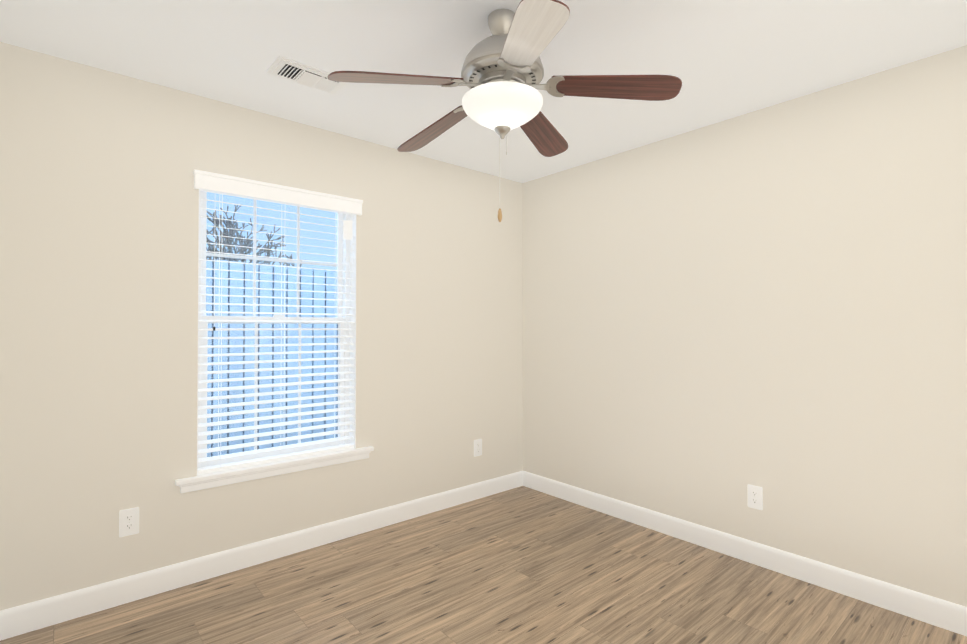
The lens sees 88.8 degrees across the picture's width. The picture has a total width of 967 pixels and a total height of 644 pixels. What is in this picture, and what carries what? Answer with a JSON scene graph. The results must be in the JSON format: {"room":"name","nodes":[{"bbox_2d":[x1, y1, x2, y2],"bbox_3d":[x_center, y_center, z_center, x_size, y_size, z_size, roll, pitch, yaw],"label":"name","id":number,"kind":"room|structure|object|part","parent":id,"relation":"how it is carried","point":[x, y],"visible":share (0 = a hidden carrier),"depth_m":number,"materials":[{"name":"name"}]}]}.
{"room":"empty bedroom","nodes":[
{"label":"empty bedroom","id":0,"kind":"room"},
{"bbox_2d":[0,42,522,610],"bbox_3d":[-0.897,0.082,3.049,3.390,2.440,0.160,1,-1,-41],"label":"wall","id":1,"kind":"structure","parent":0,"point":[98,300],"depth_m":2.40,"materials":[{"name":"beige paint"}]},
{"bbox_2d":[119,507,138,536],"bbox_3d":[-1.641,0.927,2.286,0.076,0.122,0.008,1,-1,-41],"label":"electrical outlet","id":2,"kind":"object","parent":1,"relation":"attached to","point":[128,522],"visible":1,"depth_m":2.28,"materials":[{"name":"white plastic"}]},
{"bbox_2d":[0,471,523,640],"bbox_3d":[-0.844,1.244,2.966,3.000,0.115,0.014,1,-1,-41],"label":"baseboard","id":3,"kind":"structure","parent":1,"relation":"attached to","point":[61,608],"depth_m":2.52,"materials":[{"name":"white paint"}]},
{"bbox_2d":[179,189,369,493],"bbox_3d":[-1.151,0.042,2.816,1.028,1.605,0.182,1,-1,-41],"label":"window","id":4,"kind":"structure","parent":1,"relation":"in","point":[346,314],"depth_m":2.78,"materials":[{"name":"white plastic"}]},
{"bbox_2d":[213,249,214,330],"bbox_3d":[-1.381,-0.312,2.535,0.011,0.717,0.010,1,-1,-41],"label":"blind wand","id":5,"kind":"object","parent":4,"relation":"hanging from","point":[214,290],"visible":1,"depth_m":2.53,"materials":[{"name":"white plastic"}]},
{"bbox_3d":[-1.202,-0.359,2.871,0.796,0.738,0.026,1,-1,-41],"label":"window sash","id":6,"kind":"part","parent":4,"relation":"part of","materials":[{"name":"white wood"}]},
{"bbox_3d":[-1.202,-0.359,2.871,0.736,0.678,0.018,1,-1,-41],"label":"sash glass","id":7,"kind":"part","parent":4,"relation":"part of","materials":[{"name":"clear glass"}]},
{"bbox_3d":[-1.179,0.364,2.837,0.796,0.788,0.026,1,-1,-41],"label":"window sash","id":8,"kind":"part","parent":4,"relation":"part of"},
{"bbox_3d":[-1.179,0.364,2.837,0.732,0.724,0.018,1,-1,-41],"label":"sash glass","id":9,"kind":"part","parent":4,"relation":"part of","materials":[{"name":"clear glass"}]},
{"bbox_3d":[-1.099,0.821,2.746,1.028,0.045,0.022,1,-1,-41],"label":"window apron","id":10,"kind":"part","parent":4,"relation":"part of","materials":[{"name":"white wood"}]},
{"bbox_3d":[-1.134,0.016,2.788,0.848,1.513,0.060,1,-1,-41],"label":"window blind rails","id":11,"kind":"part","parent":4,"relation":"part of","materials":[{"name":"white plastic"}]},
{"bbox_2d":[193,170,362,215],"bbox_3d":[-1.098,-0.708,2.755,0.912,0.090,0.036,1,-1,-41],"label":"blind valance","id":12,"kind":"object","parent":4,"relation":"attached to","point":[210,181],"visible":0.98,"depth_m":2.70,"materials":[{"name":"white wood"}]},
{"bbox_2d":[343,214,352,344],"bbox_3d":[-0.828,-0.263,3.017,0.048,0.814,0.033,1,-1,-41],"label":"blind cords","id":13,"kind":"object","parent":4,"relation":"hanging from","point":[348,230],"visible":0.94,"depth_m":3.02,"materials":[{"name":"white fabric"}]},
{"bbox_2d":[175,446,373,485],"bbox_3d":[-1.123,0.787,2.774,1.060,0.025,0.123,1,-1,-41],"label":"window sill","id":14,"kind":"structure","parent":1,"relation":"attached to","point":[253,468],"depth_m":2.68,"materials":[{"name":"white paint"}]},
{"bbox_2d":[474,439,481,456],"bbox_3d":[-0.040,0.934,3.667,0.076,0.122,0.008,1,-1,-41],"label":"electrical outlet","id":15,"kind":"object","parent":1,"relation":"attached to","point":[477,447],"visible":1,"depth_m":3.66,"materials":[{"name":"white plastic"}]},
{"bbox_2d":[0,486,966,643],"bbox_3d":[0.233,1.347,1.724,3.390,0.120,3.620,1,-1,-41],"label":"floor","id":16,"kind":"structure","parent":0,"point":[522,565],"depth_m":2.32,"materials":[{"name":"brown wood"}]},
{"bbox_2d":[0,0,966,182],"bbox_3d":[0.233,-1.213,1.754,3.390,0.120,3.620,1,-1,-41],"label":"ceiling","id":17,"kind":"structure","parent":0,"point":[722,60],"depth_m":2.10,"materials":[{"name":"white paint"}]},
{"bbox_2d":[266,56,347,94],"bbox_3d":[-0.815,-1.136,2.302,0.325,0.022,0.185,1,-1,-41],"label":"ceiling vent","id":18,"kind":"object","parent":17,"relation":"in","point":[297,72],"visible":0.98,"depth_m":2.27,"materials":[{"name":"white metal"}]},
{"bbox_2d":[327,0,681,221],"bbox_3d":[0.039,-0.764,1.889,1.224,0.775,1.192,1,-1,-41],"label":"fan","id":19,"kind":"object","parent":17,"relation":"hanging from","point":[502,74],"visible":1,"depth_m":1.77,"materials":[{"name":"brown wood"}]},
{"bbox_3d":[-0.294,-0.828,1.681,0.459,0.006,0.138,-11,17,-26],"label":"blade","id":20,"kind":"part","parent":19,"relation":"part of","materials":[{"name":"brown wood"}]},
{"label":"blade","id":21,"kind":"part","parent":19,"relation":"part of","materials":[{"name":"brown wood"}]},
{"bbox_3d":[0.071,-0.781,1.862,0.304,0.110,0.304,1,-1,-41],"label":"lamp shade","id":22,"kind":"part","parent":19,"relation":"part of","materials":[{"name":"white glass"}]},
{"bbox_3d":[0.134,-0.839,1.458,0.138,0.006,0.459,10,6,-10],"label":"blade","id":23,"kind":"part","parent":19,"relation":"part of","materials":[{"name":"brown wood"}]},
{"bbox_3d":[0.263,-0.853,2.228,0.138,0.006,0.459,-15,-13,25],"label":"blade","id":24,"kind":"part","parent":19,"relation":"part of","materials":[{"name":"brown wood"}]},
{"label":"blade","id":25,"kind":"part","parent":19,"relation":"part of","materials":[{"name":"brown wood"}]},
{"bbox_2d":[523,45,966,606],"bbox_3d":[1.508,0.079,2.733,0.160,2.440,3.460,1,-1,-41],"label":"wall","id":26,"kind":"structure","parent":0,"point":[719,317],"depth_m":2.57,"materials":[{"name":"beige paint"}]},
{"bbox_2d":[524,471,966,635],"bbox_3d":[1.390,1.241,2.723,0.014,0.115,3.300,1,-1,-41],"label":"baseboard","id":27,"kind":"structure","parent":26,"relation":"attached to","point":[947,615],"depth_m":2.55,"materials":[{"name":"white paint"}]},
{"bbox_2d":[747,484,762,509],"bbox_3d":[1.459,0.942,2.651,0.008,0.122,0.076,1,-1,-41],"label":"electrical outlet","id":28,"kind":"object","parent":26,"relation":"attached to","point":[754,497],"visible":1,"depth_m":2.65,"materials":[{"name":"white plastic"}]},
{"label":"outside","id":29,"kind":"structure","parent":0,"visible":0},
{"bbox_3d":[-13.227,1.835,18.806,45.000,0.100,39.840,1,-1,-41],"label":"ground","id":30,"kind":"structure","parent":29,"visible":0},
{"bbox_2d":[206,204,258,264],"bbox_3d":[-7.029,-0.583,11.381,3.861,4.593,2.433,1,-1,-41],"label":"tree","id":31,"kind":"object","parent":30,"relation":"on","point":[214,214],"depth_m":11.93,"materials":[{"name":"grey plant"}]},
{"bbox_2d":[206,218,285,265],"bbox_3d":[-7.387,-0.637,12.530,2.694,4.730,4.294,0,-1,32],"label":"tree","id":32,"kind":"object","parent":30,"relation":"on","point":[240,236],"depth_m":13.55,"materials":[{"name":"grey plant"}]},
{"bbox_2d":[211,242,305,267],"bbox_3d":[-7.637,-0.408,16.002,3.175,4.349,3.298,1,-1,-41],"label":"tree","id":33,"kind":"object","parent":30,"relation":"on","point":[268,254],"depth_m":15.87,"materials":[{"name":"grey plant"}]},
{"bbox_2d":[206,259,337,456],"bbox_3d":[-1.294,0.497,6.575,21.080,2.293,0.033,1,-1,-41],"label":"fence","id":34,"kind":"object","parent":30,"relation":"on","point":[274,301],"depth_m":5.59,"materials":[{"name":"blue"}]}
]}

